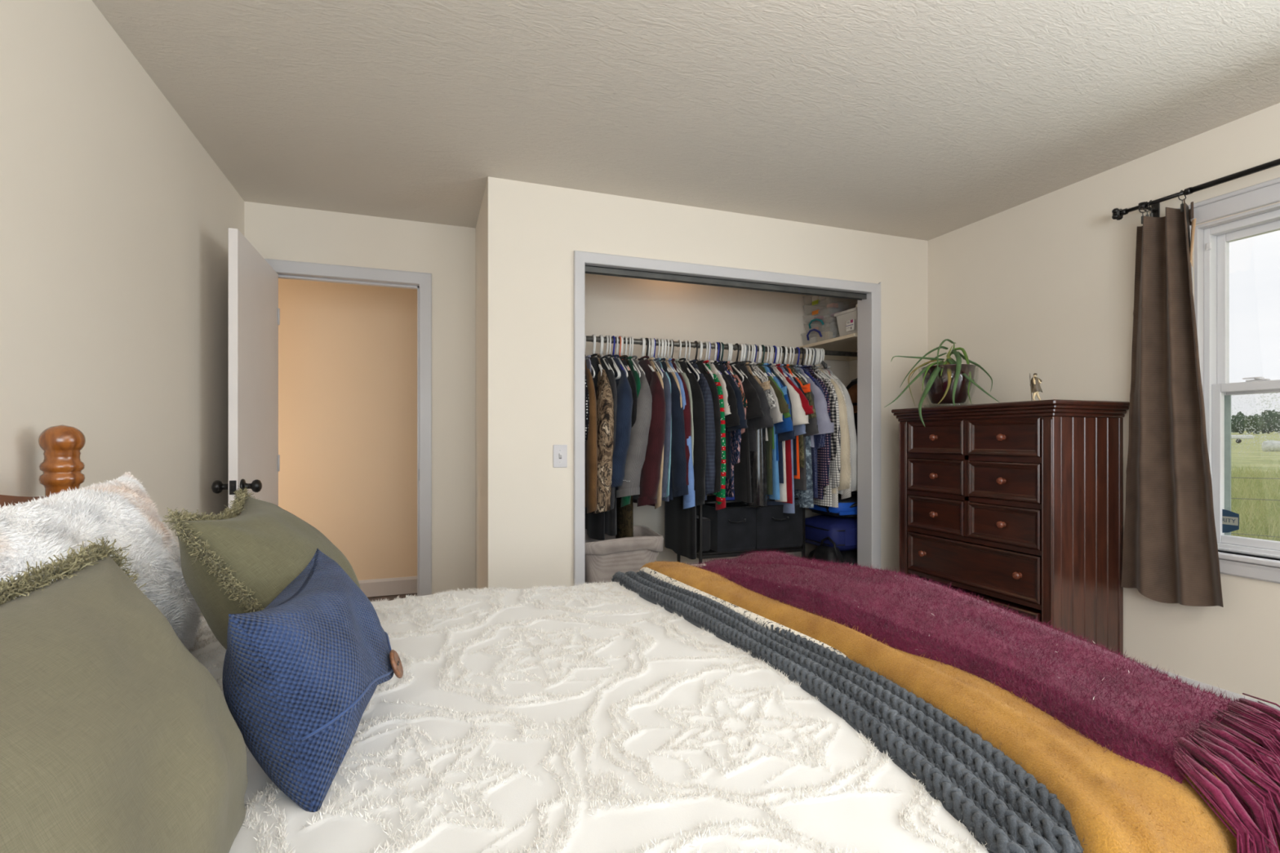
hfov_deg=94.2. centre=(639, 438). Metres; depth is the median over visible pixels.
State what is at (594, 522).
trousers
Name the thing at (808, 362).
clothes hanger
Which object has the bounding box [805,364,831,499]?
plaid shirt
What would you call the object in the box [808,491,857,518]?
backpack
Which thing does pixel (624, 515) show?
trousers
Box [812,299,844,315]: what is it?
storage box
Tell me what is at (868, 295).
trim
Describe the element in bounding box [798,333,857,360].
closet shelf
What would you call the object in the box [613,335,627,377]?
clothes hanger
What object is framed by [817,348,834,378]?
clothes hanger
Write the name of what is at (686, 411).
jumper
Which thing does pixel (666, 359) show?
cardigan
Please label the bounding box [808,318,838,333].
storage box
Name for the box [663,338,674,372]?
clothes hanger
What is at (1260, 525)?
meadow grass
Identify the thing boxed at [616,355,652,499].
jacket
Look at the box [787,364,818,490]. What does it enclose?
tee
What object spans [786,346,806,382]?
clothes hanger
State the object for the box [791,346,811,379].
clothes hanger
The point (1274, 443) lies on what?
hay bale
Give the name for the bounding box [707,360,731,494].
tee
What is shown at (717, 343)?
clothes hanger
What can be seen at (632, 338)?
clothes hanger
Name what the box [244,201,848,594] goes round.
wall
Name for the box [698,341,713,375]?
clothes hanger
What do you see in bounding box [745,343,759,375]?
clothes hanger
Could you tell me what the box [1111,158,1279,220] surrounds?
curtain rod
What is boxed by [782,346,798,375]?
clothes hanger
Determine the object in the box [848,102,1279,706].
wall
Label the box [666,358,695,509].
denim shirt
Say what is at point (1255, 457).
ground
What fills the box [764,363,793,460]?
tee
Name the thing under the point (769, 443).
shirt
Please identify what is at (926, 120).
ceiling
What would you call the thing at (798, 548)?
shelf
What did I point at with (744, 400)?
blouse
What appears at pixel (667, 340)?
clothes hanger
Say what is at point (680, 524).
coat
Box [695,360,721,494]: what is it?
hoodie
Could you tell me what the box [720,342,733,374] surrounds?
clothes hanger
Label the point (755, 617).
patterned throw
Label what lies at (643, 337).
clothes hanger
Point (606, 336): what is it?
clothes hanger
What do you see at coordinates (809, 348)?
clothes hanger
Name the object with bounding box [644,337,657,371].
clothes hanger
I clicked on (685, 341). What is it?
clothes hanger
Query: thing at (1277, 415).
tree
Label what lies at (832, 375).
clothes hanger
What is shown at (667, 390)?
shirt
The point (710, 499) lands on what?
shelf
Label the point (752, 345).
clothes hanger
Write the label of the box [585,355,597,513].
coat
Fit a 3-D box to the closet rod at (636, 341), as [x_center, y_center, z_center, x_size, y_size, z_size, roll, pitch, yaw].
[0.466,-0.587,3.785,2.655,0.063,0.064,0,0,-20]
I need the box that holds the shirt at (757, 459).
[738,360,767,506]
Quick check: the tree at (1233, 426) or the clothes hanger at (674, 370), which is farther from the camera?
the tree at (1233, 426)
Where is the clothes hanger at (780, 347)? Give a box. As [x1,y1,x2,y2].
[778,346,799,379]
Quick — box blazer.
[686,359,715,500]
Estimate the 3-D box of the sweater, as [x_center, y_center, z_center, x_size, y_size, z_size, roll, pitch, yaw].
[1.268,-0.057,4.076,0.143,0.847,0.614,0,0,-20]
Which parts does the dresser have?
post, knob, knob, knob, knob, drawer, drawer, drawer, rail, rail, rail, rail, rail, drawer, drawer, knob, knob, knob, drawer, drawer, drawer, crown moulding, knob, post, post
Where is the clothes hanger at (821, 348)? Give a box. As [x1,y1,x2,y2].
[821,348,838,378]
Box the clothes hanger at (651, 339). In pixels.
[649,337,663,378]
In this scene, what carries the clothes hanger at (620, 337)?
hanging from the closet rod at (636, 341)
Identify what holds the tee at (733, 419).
hanging from the clothes hanger at (708, 341)
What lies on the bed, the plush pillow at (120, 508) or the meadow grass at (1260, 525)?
the plush pillow at (120, 508)
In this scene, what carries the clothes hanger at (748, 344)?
hanging from the closet rod at (636, 341)
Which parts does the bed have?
headboard panel, post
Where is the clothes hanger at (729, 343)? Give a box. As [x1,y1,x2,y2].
[727,342,742,375]
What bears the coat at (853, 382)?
hanging from the closet rod at (636, 341)
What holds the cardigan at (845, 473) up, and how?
hanging from the clothes hanger
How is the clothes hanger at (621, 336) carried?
hanging from the closet rod at (636, 341)
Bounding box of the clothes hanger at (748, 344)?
[746,343,762,376]
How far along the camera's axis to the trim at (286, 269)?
3.49 m
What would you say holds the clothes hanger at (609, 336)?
hanging from the closet rod at (636, 341)
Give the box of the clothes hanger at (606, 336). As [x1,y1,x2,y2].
[604,335,619,379]
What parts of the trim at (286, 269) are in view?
head casing, casing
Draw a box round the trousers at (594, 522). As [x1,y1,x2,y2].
[585,353,604,540]
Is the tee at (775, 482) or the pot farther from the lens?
the tee at (775, 482)
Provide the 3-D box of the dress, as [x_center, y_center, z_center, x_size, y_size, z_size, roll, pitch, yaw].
[1.007,-0.016,3.981,0.083,0.930,0.460,0,0,-20]
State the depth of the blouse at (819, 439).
3.79 m
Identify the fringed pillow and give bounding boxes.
[0,535,248,852]
[162,485,360,649]
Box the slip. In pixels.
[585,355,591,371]
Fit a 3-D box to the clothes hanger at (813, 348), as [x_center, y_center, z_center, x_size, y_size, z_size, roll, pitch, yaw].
[1.173,-0.476,4.042,0.011,0.275,0.413,0,0,-22]
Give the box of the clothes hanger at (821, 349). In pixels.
[820,349,838,381]
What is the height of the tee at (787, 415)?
0.548 m
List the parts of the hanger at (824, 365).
arm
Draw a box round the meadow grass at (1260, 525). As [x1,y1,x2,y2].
[1231,462,1279,541]
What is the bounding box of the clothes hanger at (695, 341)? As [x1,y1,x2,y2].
[693,340,708,373]
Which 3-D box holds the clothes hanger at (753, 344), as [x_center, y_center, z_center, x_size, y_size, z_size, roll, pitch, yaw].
[0.734,-0.476,3.882,0.011,0.275,0.413,0,0,-23]
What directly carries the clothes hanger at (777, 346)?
hanging from the closet rod at (636, 341)
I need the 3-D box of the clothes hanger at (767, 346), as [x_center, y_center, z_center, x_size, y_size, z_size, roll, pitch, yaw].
[0.833,-0.476,3.918,0.011,0.275,0.413,0,0,-17]
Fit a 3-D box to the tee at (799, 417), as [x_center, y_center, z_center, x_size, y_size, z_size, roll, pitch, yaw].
[0.875,-0.040,3.933,0.138,0.883,0.718,0,0,-20]
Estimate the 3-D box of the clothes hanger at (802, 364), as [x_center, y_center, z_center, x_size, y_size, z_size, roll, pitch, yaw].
[1.089,-0.476,4.011,0.011,0.275,0.413,0,0,-18]
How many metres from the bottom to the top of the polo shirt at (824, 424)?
0.549 m
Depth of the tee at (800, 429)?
3.73 m
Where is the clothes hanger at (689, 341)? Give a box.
[685,340,700,373]
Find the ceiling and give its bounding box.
[92,0,1279,240]
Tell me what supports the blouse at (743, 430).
hanging from the clothes hanger at (722, 343)
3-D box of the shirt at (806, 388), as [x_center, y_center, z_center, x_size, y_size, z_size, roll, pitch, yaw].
[0.929,-0.108,3.953,0.066,0.746,0.648,0,0,-20]
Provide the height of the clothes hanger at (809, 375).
0.275 m
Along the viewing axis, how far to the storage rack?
3.70 m
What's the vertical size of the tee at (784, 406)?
0.669 m
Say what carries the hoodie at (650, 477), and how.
hanging from the clothes hanger at (643, 337)
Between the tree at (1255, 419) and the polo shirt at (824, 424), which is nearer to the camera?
the polo shirt at (824, 424)
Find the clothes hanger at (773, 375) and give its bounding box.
[757,344,775,376]
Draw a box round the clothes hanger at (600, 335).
[598,334,609,369]
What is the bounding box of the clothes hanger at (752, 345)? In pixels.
[749,344,768,380]
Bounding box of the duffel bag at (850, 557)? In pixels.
[807,549,857,565]
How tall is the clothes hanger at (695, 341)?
0.275 m
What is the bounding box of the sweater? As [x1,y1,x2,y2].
[826,366,857,494]
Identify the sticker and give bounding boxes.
[1222,509,1239,533]
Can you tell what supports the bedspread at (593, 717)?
on the bed
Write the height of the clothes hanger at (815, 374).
0.275 m
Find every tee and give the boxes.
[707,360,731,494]
[707,360,740,470]
[713,361,764,502]
[715,360,747,478]
[737,361,773,451]
[752,362,782,440]
[755,362,789,468]
[759,362,791,448]
[762,363,786,499]
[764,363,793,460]
[767,364,806,513]
[768,363,795,483]
[769,363,809,502]
[774,364,813,503]
[782,364,808,475]
[786,364,816,467]
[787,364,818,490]
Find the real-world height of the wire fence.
1.350 m
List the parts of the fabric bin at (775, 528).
strap handle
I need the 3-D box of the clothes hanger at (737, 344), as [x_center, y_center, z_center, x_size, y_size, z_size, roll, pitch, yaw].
[0.624,-0.476,3.842,0.011,0.275,0.413,0,0,-23]
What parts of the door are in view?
knob, latch plate, knob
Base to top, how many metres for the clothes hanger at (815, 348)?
0.275 m
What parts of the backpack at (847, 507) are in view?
panel, panel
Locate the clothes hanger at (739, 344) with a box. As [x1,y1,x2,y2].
[738,343,753,374]
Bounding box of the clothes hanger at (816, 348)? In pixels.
[816,348,826,373]
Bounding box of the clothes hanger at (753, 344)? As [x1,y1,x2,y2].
[750,344,758,366]
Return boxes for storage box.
[806,328,839,343]
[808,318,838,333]
[812,295,843,306]
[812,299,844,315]
[812,309,839,323]
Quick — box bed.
[0,424,85,508]
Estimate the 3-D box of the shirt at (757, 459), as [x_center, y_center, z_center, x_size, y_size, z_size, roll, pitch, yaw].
[0.666,-0.037,3.858,0.177,0.914,0.486,0,0,-20]
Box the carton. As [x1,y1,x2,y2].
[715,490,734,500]
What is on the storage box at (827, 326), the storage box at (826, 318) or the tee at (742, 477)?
the storage box at (826, 318)
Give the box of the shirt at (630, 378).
[619,355,637,426]
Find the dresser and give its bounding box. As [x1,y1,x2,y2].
[891,399,1129,656]
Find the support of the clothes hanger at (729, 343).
hanging from the closet rod at (636, 341)
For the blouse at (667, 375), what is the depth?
3.40 m
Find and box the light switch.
[553,444,567,467]
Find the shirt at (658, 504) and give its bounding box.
[648,357,663,509]
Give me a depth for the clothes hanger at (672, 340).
3.66 m
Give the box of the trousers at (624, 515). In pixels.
[615,355,633,538]
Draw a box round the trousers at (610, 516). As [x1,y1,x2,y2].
[604,354,616,536]
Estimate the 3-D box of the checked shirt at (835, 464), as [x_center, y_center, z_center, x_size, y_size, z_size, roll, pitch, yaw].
[1.155,-0.017,4.035,0.082,0.928,0.609,0,0,-20]
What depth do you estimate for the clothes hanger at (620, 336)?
3.55 m
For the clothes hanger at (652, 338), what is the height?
0.275 m
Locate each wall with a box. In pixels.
[0,0,244,617]
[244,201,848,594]
[278,278,417,580]
[475,176,510,589]
[510,179,928,589]
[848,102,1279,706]
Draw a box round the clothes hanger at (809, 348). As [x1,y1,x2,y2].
[808,347,826,378]
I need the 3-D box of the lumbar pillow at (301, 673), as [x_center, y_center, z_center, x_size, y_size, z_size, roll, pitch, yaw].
[-0.514,0.349,0.969,0.240,0.269,0.470,0,0,-17]
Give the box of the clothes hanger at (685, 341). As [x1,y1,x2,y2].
[682,340,699,381]
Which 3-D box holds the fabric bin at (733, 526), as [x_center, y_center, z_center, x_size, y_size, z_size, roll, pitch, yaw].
[0.550,0.562,3.829,0.268,0.274,0.346,0,0,-20]
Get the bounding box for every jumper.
[668,358,691,485]
[702,360,726,510]
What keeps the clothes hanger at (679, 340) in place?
hanging from the closet rod at (636, 341)
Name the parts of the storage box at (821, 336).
handle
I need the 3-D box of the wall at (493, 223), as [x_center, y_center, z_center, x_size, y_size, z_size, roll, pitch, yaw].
[-0.818,-0.055,3.274,0.108,2.440,0.757,0,0,-20]
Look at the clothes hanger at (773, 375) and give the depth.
3.88 m
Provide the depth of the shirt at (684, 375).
3.42 m
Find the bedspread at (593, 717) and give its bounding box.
[187,578,1071,852]
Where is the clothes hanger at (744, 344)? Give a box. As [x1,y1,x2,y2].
[743,343,759,377]
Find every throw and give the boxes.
[610,569,1090,852]
[636,560,1279,852]
[638,564,848,658]
[683,549,1279,852]
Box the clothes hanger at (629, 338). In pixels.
[627,336,640,377]
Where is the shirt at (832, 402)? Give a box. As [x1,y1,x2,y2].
[810,365,837,496]
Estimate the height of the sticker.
0.101 m
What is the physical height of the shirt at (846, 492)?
0.939 m
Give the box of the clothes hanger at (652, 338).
[650,337,664,371]
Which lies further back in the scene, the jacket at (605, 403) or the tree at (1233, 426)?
the tree at (1233, 426)
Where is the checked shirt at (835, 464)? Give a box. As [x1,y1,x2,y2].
[813,365,840,506]
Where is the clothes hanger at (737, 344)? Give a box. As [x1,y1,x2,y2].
[735,343,753,376]
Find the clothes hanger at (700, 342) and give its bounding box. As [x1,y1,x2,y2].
[697,341,713,378]
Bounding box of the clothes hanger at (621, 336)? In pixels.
[621,336,630,369]
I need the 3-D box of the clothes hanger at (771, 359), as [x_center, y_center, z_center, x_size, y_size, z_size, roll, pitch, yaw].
[0.864,-0.476,3.929,0.011,0.275,0.413,0,0,-23]
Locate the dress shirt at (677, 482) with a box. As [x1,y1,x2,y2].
[658,358,688,500]
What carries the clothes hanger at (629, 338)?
hanging from the closet rod at (636, 341)
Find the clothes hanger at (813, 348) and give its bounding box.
[813,347,831,378]
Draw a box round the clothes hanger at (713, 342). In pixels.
[711,342,719,364]
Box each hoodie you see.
[632,355,666,506]
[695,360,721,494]
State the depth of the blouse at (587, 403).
3.22 m
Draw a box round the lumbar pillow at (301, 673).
[222,548,403,812]
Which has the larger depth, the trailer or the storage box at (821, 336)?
the trailer
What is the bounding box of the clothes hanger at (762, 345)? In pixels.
[760,344,777,376]
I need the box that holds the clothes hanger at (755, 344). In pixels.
[755,344,769,376]
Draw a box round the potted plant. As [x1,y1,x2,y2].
[884,338,999,427]
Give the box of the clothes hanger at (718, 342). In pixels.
[716,342,732,374]
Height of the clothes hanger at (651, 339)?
0.275 m
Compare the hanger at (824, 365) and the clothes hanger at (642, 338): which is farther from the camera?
the hanger at (824, 365)
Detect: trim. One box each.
[264,258,431,596]
[573,250,880,586]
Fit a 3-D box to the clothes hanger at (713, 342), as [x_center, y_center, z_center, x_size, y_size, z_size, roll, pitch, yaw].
[0.472,-0.476,3.788,0.012,0.275,0.413,0,0,-21]
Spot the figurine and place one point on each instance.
(1035, 382)
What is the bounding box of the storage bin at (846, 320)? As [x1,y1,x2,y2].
[834,303,857,336]
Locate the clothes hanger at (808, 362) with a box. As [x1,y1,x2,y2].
[806,347,825,378]
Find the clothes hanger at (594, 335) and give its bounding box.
[592,334,602,375]
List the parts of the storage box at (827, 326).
handle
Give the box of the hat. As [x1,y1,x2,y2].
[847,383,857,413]
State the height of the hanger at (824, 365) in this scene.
0.178 m
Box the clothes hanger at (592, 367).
[585,335,595,377]
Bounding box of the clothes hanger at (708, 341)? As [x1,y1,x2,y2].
[708,341,721,374]
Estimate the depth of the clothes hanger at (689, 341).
3.70 m
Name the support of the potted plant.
on the dresser
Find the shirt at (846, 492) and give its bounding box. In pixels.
[819,366,851,507]
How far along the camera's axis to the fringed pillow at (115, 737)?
0.52 m
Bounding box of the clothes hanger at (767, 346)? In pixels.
[764,345,782,380]
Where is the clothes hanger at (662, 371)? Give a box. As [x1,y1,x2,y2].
[653,337,663,372]
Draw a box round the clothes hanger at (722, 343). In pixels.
[720,342,736,374]
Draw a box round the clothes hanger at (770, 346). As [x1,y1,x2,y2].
[766,345,786,378]
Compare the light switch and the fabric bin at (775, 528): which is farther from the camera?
the fabric bin at (775, 528)
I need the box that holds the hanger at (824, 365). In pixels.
[821,349,827,368]
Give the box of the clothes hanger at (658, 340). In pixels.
[655,338,670,372]
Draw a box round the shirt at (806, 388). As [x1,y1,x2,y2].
[782,364,810,479]
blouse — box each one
[585,375,589,442]
[653,357,671,497]
[715,360,741,497]
[721,360,747,408]
[724,361,746,434]
[744,362,770,390]
[748,362,776,408]
[799,364,825,497]
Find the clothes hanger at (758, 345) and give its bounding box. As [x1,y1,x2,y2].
[756,344,773,377]
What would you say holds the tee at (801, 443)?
hanging from the clothes hanger at (783, 361)
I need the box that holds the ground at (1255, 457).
[1231,431,1279,532]
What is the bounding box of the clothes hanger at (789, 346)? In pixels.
[787,346,807,382]
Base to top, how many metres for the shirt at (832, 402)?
0.852 m
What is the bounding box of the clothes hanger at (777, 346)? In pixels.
[774,346,793,377]
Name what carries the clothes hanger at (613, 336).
hanging from the closet rod at (636, 341)
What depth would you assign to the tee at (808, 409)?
3.73 m
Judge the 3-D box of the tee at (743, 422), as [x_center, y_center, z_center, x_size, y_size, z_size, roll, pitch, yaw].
[0.492,-0.119,3.795,0.098,0.723,0.699,0,0,-20]
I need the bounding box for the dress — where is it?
[791,364,813,507]
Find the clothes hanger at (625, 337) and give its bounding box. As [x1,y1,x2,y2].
[623,336,636,370]
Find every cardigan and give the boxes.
[662,358,682,408]
[814,364,851,493]
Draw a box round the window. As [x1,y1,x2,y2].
[1177,177,1279,583]
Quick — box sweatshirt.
[620,355,640,506]
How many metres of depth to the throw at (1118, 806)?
0.82 m
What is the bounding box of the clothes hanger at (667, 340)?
[666,338,679,372]
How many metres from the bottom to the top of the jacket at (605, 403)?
0.911 m
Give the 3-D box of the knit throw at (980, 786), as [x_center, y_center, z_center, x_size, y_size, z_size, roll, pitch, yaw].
[0.302,0.596,1.404,0.357,0.353,1.545,0,0,-20]
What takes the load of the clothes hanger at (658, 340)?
hanging from the closet rod at (636, 341)
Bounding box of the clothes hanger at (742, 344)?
[739,343,755,375]
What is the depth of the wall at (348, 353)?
4.35 m
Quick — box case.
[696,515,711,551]
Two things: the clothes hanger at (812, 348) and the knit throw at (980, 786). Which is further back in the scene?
the clothes hanger at (812, 348)
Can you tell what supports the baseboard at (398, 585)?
attached to the wall at (348, 353)
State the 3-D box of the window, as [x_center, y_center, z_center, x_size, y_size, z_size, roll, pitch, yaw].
[2.654,-0.217,1.783,0.155,1.535,1.725,0,0,-20]
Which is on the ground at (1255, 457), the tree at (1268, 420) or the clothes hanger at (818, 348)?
the tree at (1268, 420)
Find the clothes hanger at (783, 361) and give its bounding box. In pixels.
[779,346,799,377]
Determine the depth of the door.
2.74 m
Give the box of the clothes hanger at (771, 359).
[768,345,787,377]
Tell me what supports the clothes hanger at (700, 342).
hanging from the closet rod at (636, 341)
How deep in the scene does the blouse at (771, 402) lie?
3.60 m
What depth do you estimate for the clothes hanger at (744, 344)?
3.84 m
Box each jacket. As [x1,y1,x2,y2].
[590,353,613,513]
[611,354,632,493]
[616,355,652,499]
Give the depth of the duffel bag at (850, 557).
3.88 m
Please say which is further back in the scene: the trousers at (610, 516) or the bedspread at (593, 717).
the trousers at (610, 516)
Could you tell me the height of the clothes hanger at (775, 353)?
0.275 m
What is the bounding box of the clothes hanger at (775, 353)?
[773,345,791,377]
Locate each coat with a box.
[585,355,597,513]
[664,358,706,559]
[845,353,857,437]
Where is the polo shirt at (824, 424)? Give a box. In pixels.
[794,364,834,447]
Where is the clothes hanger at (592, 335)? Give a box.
[591,334,602,369]
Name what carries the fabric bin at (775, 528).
on the storage rack
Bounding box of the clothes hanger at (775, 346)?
[773,346,793,378]
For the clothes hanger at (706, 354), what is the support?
hanging from the closet rod at (636, 341)
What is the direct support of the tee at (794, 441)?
hanging from the clothes hanger at (777, 346)
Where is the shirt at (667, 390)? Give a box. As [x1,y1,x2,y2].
[652,357,671,501]
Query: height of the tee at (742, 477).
0.876 m
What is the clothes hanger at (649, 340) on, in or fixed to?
hanging from the closet rod at (636, 341)
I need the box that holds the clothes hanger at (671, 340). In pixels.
[669,339,683,373]
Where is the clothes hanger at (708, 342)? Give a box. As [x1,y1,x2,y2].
[706,341,722,376]
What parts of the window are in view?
casing, frame, screen frame, head casing, frame, frame, sill, rail, rail, rail, rail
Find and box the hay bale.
[1261,440,1279,451]
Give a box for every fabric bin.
[696,502,755,551]
[752,504,802,549]
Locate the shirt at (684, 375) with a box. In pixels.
[674,358,693,464]
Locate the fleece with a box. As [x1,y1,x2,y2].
[600,355,617,511]
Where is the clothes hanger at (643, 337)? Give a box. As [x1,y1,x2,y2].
[641,337,654,371]
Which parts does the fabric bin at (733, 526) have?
strap handle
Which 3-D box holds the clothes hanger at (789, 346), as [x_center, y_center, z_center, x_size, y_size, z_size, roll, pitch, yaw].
[0.997,-0.476,3.977,0.012,0.275,0.413,0,0,-18]
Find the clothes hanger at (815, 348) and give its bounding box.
[812,347,834,381]
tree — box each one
[1231,411,1248,434]
[1243,413,1266,434]
[1260,409,1275,433]
[1271,411,1279,433]
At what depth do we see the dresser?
2.75 m
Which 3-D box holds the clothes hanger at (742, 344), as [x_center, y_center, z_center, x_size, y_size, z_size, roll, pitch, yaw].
[0.655,-0.476,3.854,0.011,0.275,0.413,0,0,-19]
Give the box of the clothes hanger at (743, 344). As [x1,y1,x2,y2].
[740,343,758,376]
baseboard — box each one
[358,576,417,597]
[1136,662,1279,710]
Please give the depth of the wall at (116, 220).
1.79 m
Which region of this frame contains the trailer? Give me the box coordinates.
[1231,435,1253,443]
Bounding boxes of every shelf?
[696,546,802,555]
[704,495,798,503]
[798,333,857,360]
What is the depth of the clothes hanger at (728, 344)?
3.79 m
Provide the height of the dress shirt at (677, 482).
0.847 m
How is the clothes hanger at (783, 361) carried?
hanging from the closet rod at (636, 341)
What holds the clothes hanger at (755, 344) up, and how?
hanging from the closet rod at (636, 341)
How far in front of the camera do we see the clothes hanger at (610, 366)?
3.51 m
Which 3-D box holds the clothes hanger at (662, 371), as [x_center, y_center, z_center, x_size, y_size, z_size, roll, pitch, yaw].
[0.084,-0.476,3.647,0.011,0.275,0.413,0,0,-17]
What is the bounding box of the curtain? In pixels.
[1120,190,1223,607]
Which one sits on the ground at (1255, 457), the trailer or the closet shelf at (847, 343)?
the trailer
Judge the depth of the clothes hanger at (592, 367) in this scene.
3.34 m
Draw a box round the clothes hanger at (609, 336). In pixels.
[608,335,621,379]
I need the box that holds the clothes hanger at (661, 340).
[659,338,672,372]
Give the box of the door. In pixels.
[211,227,279,507]
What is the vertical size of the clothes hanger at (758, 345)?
0.275 m
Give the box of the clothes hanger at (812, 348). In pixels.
[810,347,831,382]
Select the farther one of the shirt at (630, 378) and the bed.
the shirt at (630, 378)
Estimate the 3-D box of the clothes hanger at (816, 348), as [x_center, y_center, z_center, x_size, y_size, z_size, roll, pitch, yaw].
[1.200,-0.476,4.051,0.011,0.275,0.413,0,0,-17]
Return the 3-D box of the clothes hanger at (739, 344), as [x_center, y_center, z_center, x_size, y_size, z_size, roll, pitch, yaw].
[0.649,-0.476,3.851,0.012,0.275,0.413,0,0,-22]
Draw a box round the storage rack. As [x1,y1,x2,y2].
[676,495,804,564]
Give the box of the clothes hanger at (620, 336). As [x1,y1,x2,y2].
[620,336,629,370]
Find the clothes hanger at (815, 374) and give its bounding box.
[801,347,822,381]
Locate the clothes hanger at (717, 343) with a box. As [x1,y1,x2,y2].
[715,342,730,374]
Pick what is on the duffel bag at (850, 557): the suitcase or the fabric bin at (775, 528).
the suitcase
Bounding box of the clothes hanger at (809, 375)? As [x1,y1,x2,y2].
[795,346,813,380]
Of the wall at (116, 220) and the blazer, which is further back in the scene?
the blazer
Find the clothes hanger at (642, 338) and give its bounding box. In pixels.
[637,337,653,371]
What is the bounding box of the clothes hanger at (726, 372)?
[712,342,728,374]
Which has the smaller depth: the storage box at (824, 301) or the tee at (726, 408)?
the tee at (726, 408)
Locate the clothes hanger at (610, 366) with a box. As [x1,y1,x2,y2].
[599,334,614,374]
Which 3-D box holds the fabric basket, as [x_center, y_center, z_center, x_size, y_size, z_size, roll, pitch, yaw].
[-0.147,0.690,3.409,0.499,0.318,0.386,0,0,-20]
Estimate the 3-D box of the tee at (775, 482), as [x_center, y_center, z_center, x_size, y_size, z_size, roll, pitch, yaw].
[0.787,-0.045,3.901,0.086,0.872,0.634,0,0,-20]
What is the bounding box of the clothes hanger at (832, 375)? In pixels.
[818,348,834,377]
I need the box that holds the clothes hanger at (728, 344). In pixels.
[725,342,743,382]
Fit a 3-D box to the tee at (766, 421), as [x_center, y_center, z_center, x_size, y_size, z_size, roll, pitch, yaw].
[0.654,-0.198,3.853,0.127,0.567,0.691,0,0,-20]
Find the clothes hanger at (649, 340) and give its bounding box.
[646,337,658,371]
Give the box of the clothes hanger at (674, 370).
[664,339,676,372]
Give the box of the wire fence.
[1231,477,1279,537]
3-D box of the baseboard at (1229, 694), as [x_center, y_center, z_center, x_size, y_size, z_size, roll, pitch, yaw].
[2.639,1.093,1.663,0.015,0.145,4.628,0,0,-20]
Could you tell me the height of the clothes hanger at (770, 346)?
0.275 m
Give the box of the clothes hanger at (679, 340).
[676,339,691,373]
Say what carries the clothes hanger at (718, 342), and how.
hanging from the closet rod at (636, 341)
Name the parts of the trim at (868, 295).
casing, head casing, casing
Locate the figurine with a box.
[1029,373,1042,400]
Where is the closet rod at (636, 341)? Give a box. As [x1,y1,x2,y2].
[586,335,857,356]
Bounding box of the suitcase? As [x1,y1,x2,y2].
[804,515,857,551]
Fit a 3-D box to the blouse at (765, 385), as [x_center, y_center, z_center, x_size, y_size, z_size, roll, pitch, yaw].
[0.659,-0.207,3.855,0.076,0.547,0.643,0,0,-20]
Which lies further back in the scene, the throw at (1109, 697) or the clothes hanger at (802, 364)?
the clothes hanger at (802, 364)
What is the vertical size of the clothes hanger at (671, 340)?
0.275 m
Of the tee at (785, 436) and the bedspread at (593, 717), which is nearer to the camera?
the bedspread at (593, 717)
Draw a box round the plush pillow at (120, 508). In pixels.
[0,471,204,649]
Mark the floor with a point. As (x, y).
(389, 597)
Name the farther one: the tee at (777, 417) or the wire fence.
the wire fence
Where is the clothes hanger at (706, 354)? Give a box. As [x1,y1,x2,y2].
[702,341,719,373]
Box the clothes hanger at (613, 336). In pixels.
[611,335,624,370]
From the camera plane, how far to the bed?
1.42 m
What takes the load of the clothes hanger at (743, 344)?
hanging from the closet rod at (636, 341)
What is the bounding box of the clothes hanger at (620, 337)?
[617,336,630,370]
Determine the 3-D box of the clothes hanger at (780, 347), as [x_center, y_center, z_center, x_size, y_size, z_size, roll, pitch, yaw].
[0.926,-0.476,3.952,0.011,0.275,0.413,0,0,-23]
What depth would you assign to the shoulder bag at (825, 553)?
3.75 m
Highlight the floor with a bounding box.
[367,593,417,601]
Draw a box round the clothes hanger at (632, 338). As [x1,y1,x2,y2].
[630,337,644,373]
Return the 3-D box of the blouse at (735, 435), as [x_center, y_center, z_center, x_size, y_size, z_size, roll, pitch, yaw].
[0.490,-0.060,3.794,0.051,0.842,0.606,0,0,-20]
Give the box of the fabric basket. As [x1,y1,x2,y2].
[585,525,663,583]
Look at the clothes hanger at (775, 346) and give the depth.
3.92 m
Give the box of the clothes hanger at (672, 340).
[669,339,686,374]
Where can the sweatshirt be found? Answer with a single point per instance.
(625, 500)
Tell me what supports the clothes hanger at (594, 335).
hanging from the closet rod at (636, 341)
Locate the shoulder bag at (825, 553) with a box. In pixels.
[812,536,844,564]
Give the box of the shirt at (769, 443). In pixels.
[757,362,773,494]
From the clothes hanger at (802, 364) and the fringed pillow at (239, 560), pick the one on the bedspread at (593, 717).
the fringed pillow at (239, 560)
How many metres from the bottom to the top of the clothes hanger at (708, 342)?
0.275 m
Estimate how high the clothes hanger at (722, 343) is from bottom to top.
0.275 m
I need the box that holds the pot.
[920,364,976,404]
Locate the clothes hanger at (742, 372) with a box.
[730,342,747,378]
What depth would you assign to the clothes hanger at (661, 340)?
3.64 m
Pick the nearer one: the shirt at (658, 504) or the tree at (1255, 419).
the shirt at (658, 504)
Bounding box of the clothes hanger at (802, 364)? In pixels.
[800,346,817,378]
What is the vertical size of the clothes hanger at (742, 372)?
0.275 m
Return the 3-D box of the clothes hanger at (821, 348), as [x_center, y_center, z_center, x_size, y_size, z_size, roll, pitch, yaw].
[1.242,-0.476,4.066,0.011,0.275,0.413,0,0,-19]
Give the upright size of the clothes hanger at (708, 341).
0.275 m

